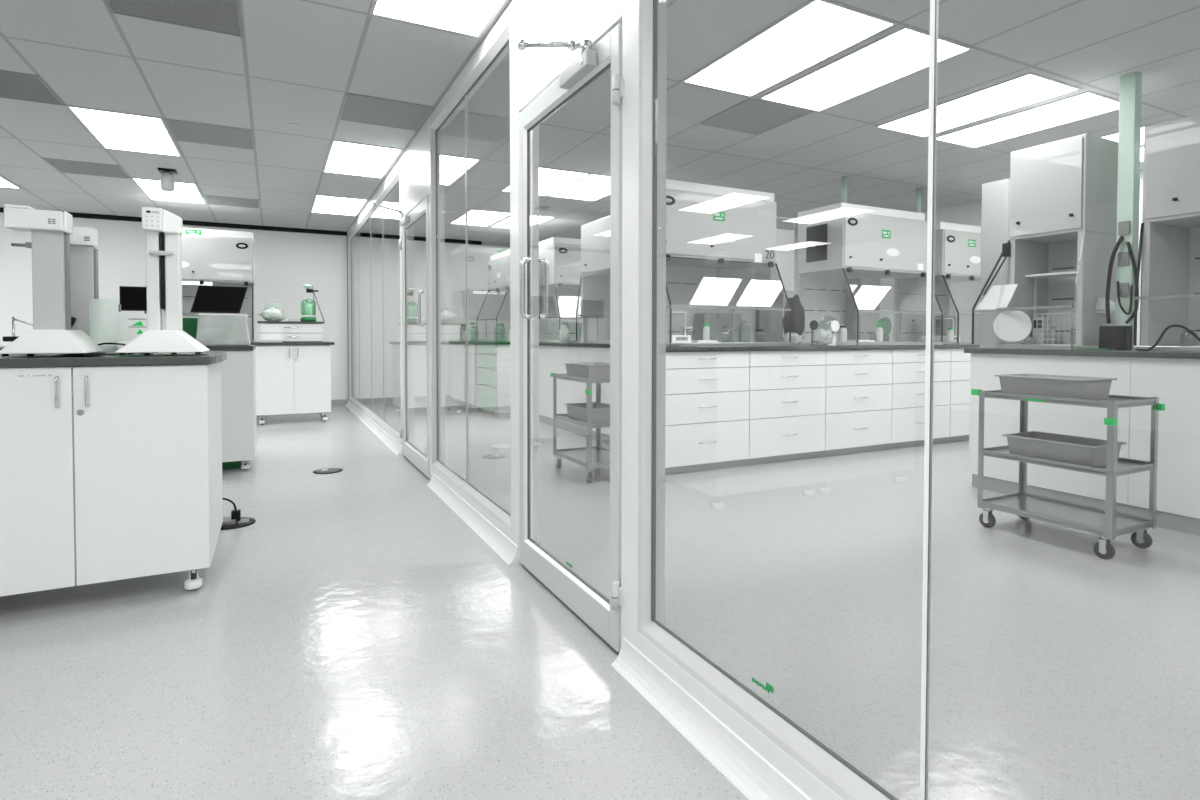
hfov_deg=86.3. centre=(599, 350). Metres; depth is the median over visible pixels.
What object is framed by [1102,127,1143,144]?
diffuser
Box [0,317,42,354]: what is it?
stand
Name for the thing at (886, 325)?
filter
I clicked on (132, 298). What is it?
monitor
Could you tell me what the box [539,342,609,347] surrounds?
countertop
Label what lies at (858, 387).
base cabinet
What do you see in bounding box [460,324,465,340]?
vessel
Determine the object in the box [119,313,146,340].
carton
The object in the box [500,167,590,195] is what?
recessed light
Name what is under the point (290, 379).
base cabinet
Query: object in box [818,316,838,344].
flask
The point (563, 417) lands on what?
shelf
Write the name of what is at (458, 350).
base cabinet
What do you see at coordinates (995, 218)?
hood
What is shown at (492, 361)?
base cabinet
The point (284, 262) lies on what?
wall
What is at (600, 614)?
door
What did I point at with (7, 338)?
tray
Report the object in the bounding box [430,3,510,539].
window
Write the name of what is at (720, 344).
tray
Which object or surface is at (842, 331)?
bottle
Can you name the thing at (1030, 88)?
recessed light
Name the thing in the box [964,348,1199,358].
countertop
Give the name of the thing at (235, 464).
storage box
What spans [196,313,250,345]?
glove box
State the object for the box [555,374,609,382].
shelf
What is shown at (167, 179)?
ceiling camera
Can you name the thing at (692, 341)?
open binder
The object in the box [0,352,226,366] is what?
bench
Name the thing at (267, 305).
carton
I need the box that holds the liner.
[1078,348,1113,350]
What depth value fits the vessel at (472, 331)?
10.29 m
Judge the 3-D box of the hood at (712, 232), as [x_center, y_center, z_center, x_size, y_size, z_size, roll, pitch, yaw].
[0.973,-0.757,5.876,1.308,1.425,0.822,-1,1,-27]
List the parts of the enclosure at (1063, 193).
tilted pane, sill, rail, panel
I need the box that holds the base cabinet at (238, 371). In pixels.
[205,349,256,468]
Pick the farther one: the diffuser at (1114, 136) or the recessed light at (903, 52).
the diffuser at (1114, 136)
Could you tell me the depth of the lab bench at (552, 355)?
7.78 m
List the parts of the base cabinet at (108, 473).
door, handle, handle, door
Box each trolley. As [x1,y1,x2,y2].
[550,373,609,482]
[971,389,1164,558]
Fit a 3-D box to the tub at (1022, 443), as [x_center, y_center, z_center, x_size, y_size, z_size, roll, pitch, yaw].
[2.624,0.558,3.640,0.322,0.119,0.482,-1,1,-27]
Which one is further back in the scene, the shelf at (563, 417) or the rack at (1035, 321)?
the shelf at (563, 417)
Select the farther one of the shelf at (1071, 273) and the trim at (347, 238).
the trim at (347, 238)
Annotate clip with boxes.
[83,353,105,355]
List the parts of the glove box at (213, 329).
lid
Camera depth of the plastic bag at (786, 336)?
6.11 m
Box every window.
[348,160,400,444]
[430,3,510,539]
[638,0,938,799]
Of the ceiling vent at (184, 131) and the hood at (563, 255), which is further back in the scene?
the hood at (563, 255)
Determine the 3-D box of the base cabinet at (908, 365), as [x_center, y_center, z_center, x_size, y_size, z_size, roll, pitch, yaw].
[3.175,0.483,7.000,0.912,1.024,0.829,-1,1,-27]
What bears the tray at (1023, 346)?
on the enclosure at (1063, 193)
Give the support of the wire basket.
in the enclosure at (1063, 193)
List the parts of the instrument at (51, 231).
sensor arm, column rail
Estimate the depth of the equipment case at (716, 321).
6.21 m
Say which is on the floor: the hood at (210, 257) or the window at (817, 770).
the window at (817, 770)
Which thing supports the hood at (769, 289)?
on the bench at (793, 346)
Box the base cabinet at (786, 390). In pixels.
[744,350,825,465]
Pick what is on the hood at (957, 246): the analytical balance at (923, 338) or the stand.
the analytical balance at (923, 338)
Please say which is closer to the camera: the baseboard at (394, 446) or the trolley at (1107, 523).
the trolley at (1107, 523)
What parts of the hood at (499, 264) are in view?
sill, panel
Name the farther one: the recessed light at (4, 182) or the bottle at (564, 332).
the bottle at (564, 332)
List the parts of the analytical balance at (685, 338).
shield frame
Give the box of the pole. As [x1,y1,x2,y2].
[1115,72,1141,349]
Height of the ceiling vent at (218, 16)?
0.007 m
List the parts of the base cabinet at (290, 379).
door, door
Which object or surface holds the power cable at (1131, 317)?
hanging from the pole
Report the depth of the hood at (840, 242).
6.75 m
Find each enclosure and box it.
[576,215,609,343]
[972,134,1117,349]
[1133,114,1199,351]
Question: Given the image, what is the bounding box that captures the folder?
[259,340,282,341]
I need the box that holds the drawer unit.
[257,321,323,341]
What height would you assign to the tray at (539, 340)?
0.030 m
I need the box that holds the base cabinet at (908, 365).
[886,348,950,449]
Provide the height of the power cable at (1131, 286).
0.224 m
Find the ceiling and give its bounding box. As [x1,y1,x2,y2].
[0,0,1199,242]
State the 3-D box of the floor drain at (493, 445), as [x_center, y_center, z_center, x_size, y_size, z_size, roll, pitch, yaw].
[-1.035,0.994,6.680,0.240,0.004,0.240,-1,1,-27]
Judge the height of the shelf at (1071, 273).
0.015 m
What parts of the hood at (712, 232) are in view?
panel, sill, rail, post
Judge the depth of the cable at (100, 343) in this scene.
2.83 m
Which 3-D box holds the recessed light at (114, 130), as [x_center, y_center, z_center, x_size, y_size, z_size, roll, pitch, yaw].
[-3.967,-1.831,5.418,0.600,0.006,1.210,-1,1,-27]
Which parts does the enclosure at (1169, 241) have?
sill, rail, panel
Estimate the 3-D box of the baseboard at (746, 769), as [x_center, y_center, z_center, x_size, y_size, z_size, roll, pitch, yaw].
[1.298,1.112,-0.180,0.050,0.088,5.455,-1,1,-27]
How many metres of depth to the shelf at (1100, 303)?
4.36 m
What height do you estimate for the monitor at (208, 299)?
0.530 m
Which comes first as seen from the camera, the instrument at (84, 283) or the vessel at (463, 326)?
the instrument at (84, 283)
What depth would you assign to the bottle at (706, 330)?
5.86 m
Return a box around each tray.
[3,336,19,341]
[493,339,507,341]
[539,340,558,341]
[666,342,776,346]
[797,341,889,344]
[893,341,979,344]
[1021,344,1098,349]
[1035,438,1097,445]
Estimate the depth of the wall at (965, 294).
8.40 m
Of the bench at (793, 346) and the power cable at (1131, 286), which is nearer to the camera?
the power cable at (1131, 286)
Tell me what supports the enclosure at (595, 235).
on the lab bench at (552, 355)
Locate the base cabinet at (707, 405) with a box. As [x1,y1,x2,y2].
[665,351,748,474]
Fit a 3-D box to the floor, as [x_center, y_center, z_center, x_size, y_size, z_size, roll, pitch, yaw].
[-1.504,1.105,3.638,15.200,0.080,14.800,-1,1,-27]
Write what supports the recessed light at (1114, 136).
in the ceiling
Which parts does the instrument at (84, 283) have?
column rail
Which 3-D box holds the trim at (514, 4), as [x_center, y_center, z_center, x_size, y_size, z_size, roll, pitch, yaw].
[-0.386,-0.352,3.275,0.110,2.854,0.130,-1,1,-27]
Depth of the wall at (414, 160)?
5.46 m
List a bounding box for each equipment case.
[695,313,741,341]
[934,316,955,335]
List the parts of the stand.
rod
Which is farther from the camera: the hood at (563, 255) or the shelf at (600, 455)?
the hood at (563, 255)
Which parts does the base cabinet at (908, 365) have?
drawer, drawer, drawer, drawer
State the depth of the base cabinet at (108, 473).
2.68 m
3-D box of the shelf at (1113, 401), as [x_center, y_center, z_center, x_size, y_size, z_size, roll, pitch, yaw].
[2.647,0.268,3.656,0.443,0.036,0.693,-1,1,-27]
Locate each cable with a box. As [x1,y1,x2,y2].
[97,343,130,353]
[222,497,236,509]
[1105,236,1123,323]
[1117,281,1132,314]
[1125,242,1138,323]
[1136,324,1199,350]
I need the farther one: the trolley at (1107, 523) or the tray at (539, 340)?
the tray at (539, 340)
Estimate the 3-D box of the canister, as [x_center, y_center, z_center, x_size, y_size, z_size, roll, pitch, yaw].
[-2.350,-0.114,3.043,0.120,0.258,0.114,-1,1,-27]
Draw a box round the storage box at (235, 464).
[222,461,242,468]
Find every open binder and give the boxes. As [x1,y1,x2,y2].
[691,340,718,342]
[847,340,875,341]
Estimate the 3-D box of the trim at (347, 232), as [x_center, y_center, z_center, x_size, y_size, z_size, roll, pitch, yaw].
[-4.075,-0.522,10.518,0.110,2.854,0.140,-1,1,-27]
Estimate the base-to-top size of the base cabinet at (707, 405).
1.024 m
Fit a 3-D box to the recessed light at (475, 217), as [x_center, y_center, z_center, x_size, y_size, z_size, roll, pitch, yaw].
[-1.741,-1.915,9.289,0.600,0.006,1.210,-1,1,-27]
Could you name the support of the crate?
on the bench at (250, 347)
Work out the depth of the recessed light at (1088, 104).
5.04 m
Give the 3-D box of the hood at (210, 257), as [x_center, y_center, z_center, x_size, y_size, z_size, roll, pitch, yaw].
[-5.077,-0.819,8.203,1.138,1.425,0.822,-1,1,-27]
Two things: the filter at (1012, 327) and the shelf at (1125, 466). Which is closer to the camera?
the shelf at (1125, 466)
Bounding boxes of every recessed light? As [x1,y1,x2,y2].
[0,176,21,188]
[65,105,181,156]
[131,178,205,203]
[310,195,367,215]
[322,140,402,177]
[369,0,505,38]
[449,209,509,226]
[490,215,555,227]
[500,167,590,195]
[550,174,609,200]
[681,0,898,96]
[757,25,974,111]
[874,72,1082,137]
[937,91,1118,147]
[1100,118,1175,145]
[1140,146,1143,161]
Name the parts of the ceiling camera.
mounting plate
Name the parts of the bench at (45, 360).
tape strip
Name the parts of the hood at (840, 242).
panel, sill, rail, post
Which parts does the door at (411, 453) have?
closer arm, frame, handle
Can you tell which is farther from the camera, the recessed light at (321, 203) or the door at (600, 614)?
the recessed light at (321, 203)
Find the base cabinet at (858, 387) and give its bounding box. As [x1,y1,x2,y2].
[820,349,891,456]
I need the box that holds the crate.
[182,318,198,338]
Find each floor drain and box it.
[313,468,342,473]
[489,444,510,447]
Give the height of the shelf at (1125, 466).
0.036 m
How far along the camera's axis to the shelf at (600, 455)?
5.38 m
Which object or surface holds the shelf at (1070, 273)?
in the enclosure at (1063, 193)
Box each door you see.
[373,197,429,479]
[518,24,623,654]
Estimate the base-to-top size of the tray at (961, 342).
0.030 m
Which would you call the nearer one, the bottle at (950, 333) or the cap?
the cap
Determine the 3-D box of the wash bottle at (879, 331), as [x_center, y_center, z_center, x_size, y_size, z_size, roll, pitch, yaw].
[3.017,-0.216,6.920,0.080,0.240,0.080,-1,1,-27]
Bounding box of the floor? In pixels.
[0,401,1199,799]
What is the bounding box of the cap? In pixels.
[287,123,298,126]
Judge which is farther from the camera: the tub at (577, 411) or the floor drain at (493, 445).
the floor drain at (493, 445)
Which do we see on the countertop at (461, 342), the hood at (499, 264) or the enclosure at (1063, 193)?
the hood at (499, 264)
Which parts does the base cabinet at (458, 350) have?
drawer, drawer, drawer, drawer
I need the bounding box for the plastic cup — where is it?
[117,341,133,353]
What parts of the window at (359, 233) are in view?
glass pane, glass pane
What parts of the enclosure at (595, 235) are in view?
sill, rail, panel, post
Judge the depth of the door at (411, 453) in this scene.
5.78 m
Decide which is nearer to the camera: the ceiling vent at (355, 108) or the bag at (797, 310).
the ceiling vent at (355, 108)
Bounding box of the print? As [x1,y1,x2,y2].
[132,321,142,333]
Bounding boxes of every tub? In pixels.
[563,362,609,378]
[564,402,609,423]
[994,373,1116,399]
[1002,431,1126,466]
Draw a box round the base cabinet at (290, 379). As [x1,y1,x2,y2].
[256,345,330,424]
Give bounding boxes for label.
[18,375,51,376]
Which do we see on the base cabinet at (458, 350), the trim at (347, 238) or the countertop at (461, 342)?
the countertop at (461, 342)
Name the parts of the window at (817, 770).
frame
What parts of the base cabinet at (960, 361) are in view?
drawer, drawer, drawer, drawer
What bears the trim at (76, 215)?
attached to the wall at (284, 262)
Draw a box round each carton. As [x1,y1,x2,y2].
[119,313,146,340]
[265,303,281,320]
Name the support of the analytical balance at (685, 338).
on the hood at (712, 232)
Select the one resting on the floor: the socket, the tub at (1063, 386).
the socket
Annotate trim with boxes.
[0,207,481,244]
[347,232,348,371]
[347,238,348,399]
[399,157,414,455]
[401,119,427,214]
[428,116,444,479]
[510,0,538,563]
[621,0,639,648]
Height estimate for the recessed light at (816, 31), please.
0.006 m
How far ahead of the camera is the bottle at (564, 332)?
8.24 m
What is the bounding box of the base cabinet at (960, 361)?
[945,348,970,442]
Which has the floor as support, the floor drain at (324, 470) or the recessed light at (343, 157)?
the floor drain at (324, 470)
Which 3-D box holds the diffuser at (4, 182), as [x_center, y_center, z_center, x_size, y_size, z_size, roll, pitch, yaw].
[-6.705,-1.866,6.761,0.560,0.004,1.170,-1,1,-27]
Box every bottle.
[300,284,323,321]
[560,326,568,342]
[703,324,709,339]
[839,326,846,341]
[875,319,882,341]
[946,328,953,341]
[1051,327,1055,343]
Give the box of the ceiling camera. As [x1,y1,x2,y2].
[158,168,176,191]
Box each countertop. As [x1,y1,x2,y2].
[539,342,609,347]
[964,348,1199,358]
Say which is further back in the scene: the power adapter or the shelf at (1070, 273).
the shelf at (1070, 273)
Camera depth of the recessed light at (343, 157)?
6.18 m
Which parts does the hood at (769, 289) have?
plate, panel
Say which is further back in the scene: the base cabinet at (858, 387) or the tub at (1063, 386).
the base cabinet at (858, 387)
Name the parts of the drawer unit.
drawer, drawer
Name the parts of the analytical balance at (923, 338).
shield frame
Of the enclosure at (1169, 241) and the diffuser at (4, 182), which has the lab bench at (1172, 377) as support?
the enclosure at (1169, 241)
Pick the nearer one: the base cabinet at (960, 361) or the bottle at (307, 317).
the base cabinet at (960, 361)
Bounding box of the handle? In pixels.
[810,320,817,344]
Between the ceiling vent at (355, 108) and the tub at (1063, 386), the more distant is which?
the ceiling vent at (355, 108)
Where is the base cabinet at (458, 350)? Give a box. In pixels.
[450,343,479,409]
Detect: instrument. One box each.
[0,204,101,356]
[51,227,98,353]
[115,207,209,354]
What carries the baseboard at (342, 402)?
attached to the wall at (284, 262)
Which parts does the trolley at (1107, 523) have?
post, post, post, post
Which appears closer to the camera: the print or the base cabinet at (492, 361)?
the print
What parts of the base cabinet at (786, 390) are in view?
drawer, drawer, drawer, drawer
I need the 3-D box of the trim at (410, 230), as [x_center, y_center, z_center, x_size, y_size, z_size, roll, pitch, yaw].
[-1.857,-0.420,6.163,0.110,2.854,0.115,-1,1,-27]
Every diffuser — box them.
[0,178,17,187]
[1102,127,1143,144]
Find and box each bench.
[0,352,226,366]
[205,345,255,350]
[251,342,334,344]
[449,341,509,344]
[539,342,609,444]
[666,344,979,351]
[964,348,1199,535]
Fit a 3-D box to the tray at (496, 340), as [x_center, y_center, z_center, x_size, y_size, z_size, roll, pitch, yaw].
[-1.423,-0.152,9.790,0.630,0.030,1.020,-1,1,-27]
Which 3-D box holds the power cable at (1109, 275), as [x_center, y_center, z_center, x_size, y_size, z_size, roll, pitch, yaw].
[3.373,-0.462,4.198,0.092,0.570,0.029,1,2,33]
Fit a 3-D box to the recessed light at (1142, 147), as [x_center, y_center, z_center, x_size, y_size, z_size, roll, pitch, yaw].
[5.059,-1.830,5.963,0.600,0.006,1.210,-1,1,-27]
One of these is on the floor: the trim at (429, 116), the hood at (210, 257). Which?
the trim at (429, 116)
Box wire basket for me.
[1036,313,1075,344]
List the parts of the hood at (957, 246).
panel, sill, rail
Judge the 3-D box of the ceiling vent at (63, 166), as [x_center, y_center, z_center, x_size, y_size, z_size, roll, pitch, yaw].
[-5.223,-1.858,6.551,0.610,0.007,0.610,-1,1,-27]
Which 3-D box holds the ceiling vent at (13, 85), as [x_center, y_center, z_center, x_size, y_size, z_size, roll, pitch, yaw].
[-4.093,-1.806,4.333,0.610,0.007,0.610,-1,1,-27]
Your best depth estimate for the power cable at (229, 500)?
3.90 m
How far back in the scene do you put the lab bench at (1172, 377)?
4.06 m
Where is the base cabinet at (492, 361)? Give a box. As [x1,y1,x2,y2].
[476,344,509,417]
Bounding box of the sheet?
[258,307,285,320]
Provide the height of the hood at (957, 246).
1.792 m
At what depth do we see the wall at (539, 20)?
2.76 m
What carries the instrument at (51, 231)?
on the bench at (45, 360)
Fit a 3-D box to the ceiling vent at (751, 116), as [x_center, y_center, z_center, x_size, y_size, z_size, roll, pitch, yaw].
[1.202,-1.813,4.998,0.610,0.007,0.610,-1,1,-27]
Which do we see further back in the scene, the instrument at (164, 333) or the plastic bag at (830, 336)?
the plastic bag at (830, 336)
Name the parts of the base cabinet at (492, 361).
drawer, drawer, drawer, drawer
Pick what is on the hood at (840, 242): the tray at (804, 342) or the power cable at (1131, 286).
the tray at (804, 342)
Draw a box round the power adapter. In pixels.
[1099,326,1131,350]
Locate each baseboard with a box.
[331,395,453,405]
[345,400,401,455]
[427,473,517,564]
[611,637,811,799]
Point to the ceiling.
(1088, 45)
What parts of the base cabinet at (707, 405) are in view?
drawer, drawer, drawer, drawer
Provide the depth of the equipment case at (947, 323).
7.71 m
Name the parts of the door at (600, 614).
handle, closer arm, handle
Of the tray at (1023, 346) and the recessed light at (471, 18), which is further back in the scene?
the tray at (1023, 346)
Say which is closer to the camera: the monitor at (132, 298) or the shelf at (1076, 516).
the shelf at (1076, 516)
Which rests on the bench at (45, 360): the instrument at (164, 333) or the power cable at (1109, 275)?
the instrument at (164, 333)
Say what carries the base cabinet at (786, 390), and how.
on the floor
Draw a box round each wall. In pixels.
[0,212,509,399]
[518,0,622,111]
[735,169,1142,345]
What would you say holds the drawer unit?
on the bench at (252, 343)
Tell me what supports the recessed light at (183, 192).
in the ceiling
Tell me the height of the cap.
0.004 m
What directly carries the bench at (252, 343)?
on the base cabinet at (290, 379)
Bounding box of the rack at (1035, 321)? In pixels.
[1032,317,1050,343]
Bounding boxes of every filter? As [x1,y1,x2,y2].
[878,318,891,341]
[993,311,1031,344]
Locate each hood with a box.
[145,228,254,341]
[476,249,509,341]
[539,237,580,341]
[666,179,790,346]
[755,216,794,341]
[797,176,942,344]
[893,188,980,344]
[980,179,1009,347]
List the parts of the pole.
socket plate, socket plate, socket plate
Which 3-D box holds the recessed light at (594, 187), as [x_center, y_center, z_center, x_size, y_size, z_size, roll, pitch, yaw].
[-0.064,-1.870,7.405,0.600,0.006,1.210,-1,1,-27]
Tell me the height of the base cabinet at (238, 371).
1.024 m
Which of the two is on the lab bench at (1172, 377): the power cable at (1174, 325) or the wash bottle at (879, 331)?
the power cable at (1174, 325)
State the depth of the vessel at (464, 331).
10.49 m
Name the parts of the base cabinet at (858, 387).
drawer, drawer, drawer, drawer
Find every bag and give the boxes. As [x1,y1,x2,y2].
[780,333,803,344]
[782,294,804,343]
[813,328,832,344]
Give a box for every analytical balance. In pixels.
[666,311,690,342]
[921,318,959,341]
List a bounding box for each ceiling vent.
[0,70,64,105]
[41,157,130,178]
[104,0,242,36]
[165,119,254,149]
[203,195,260,208]
[339,93,433,130]
[699,98,811,134]
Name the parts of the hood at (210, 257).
panel, panel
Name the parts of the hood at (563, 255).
panel, rail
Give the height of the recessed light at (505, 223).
0.006 m
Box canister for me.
[89,299,120,353]
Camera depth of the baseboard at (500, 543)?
3.80 m
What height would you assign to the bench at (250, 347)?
0.038 m
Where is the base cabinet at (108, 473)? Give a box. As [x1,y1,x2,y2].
[0,362,222,595]
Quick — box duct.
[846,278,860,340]
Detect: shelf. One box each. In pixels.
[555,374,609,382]
[555,413,609,427]
[555,446,609,467]
[983,492,1152,536]
[984,445,1153,476]
[985,390,1154,407]
[1025,271,1076,277]
[1025,271,1076,317]
[1095,297,1114,312]
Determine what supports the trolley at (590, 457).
on the floor
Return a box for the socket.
[220,509,255,529]
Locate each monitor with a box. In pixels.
[119,286,146,310]
[190,285,247,313]
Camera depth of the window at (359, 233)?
9.05 m
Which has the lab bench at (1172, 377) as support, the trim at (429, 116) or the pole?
the pole
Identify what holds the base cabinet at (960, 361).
on the floor
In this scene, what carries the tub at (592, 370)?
on the trolley at (590, 457)
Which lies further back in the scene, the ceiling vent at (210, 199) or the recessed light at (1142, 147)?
the ceiling vent at (210, 199)
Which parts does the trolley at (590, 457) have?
post, post, post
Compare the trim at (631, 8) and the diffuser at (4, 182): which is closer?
the trim at (631, 8)
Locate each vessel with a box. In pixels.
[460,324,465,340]
[462,329,468,340]
[469,322,475,340]

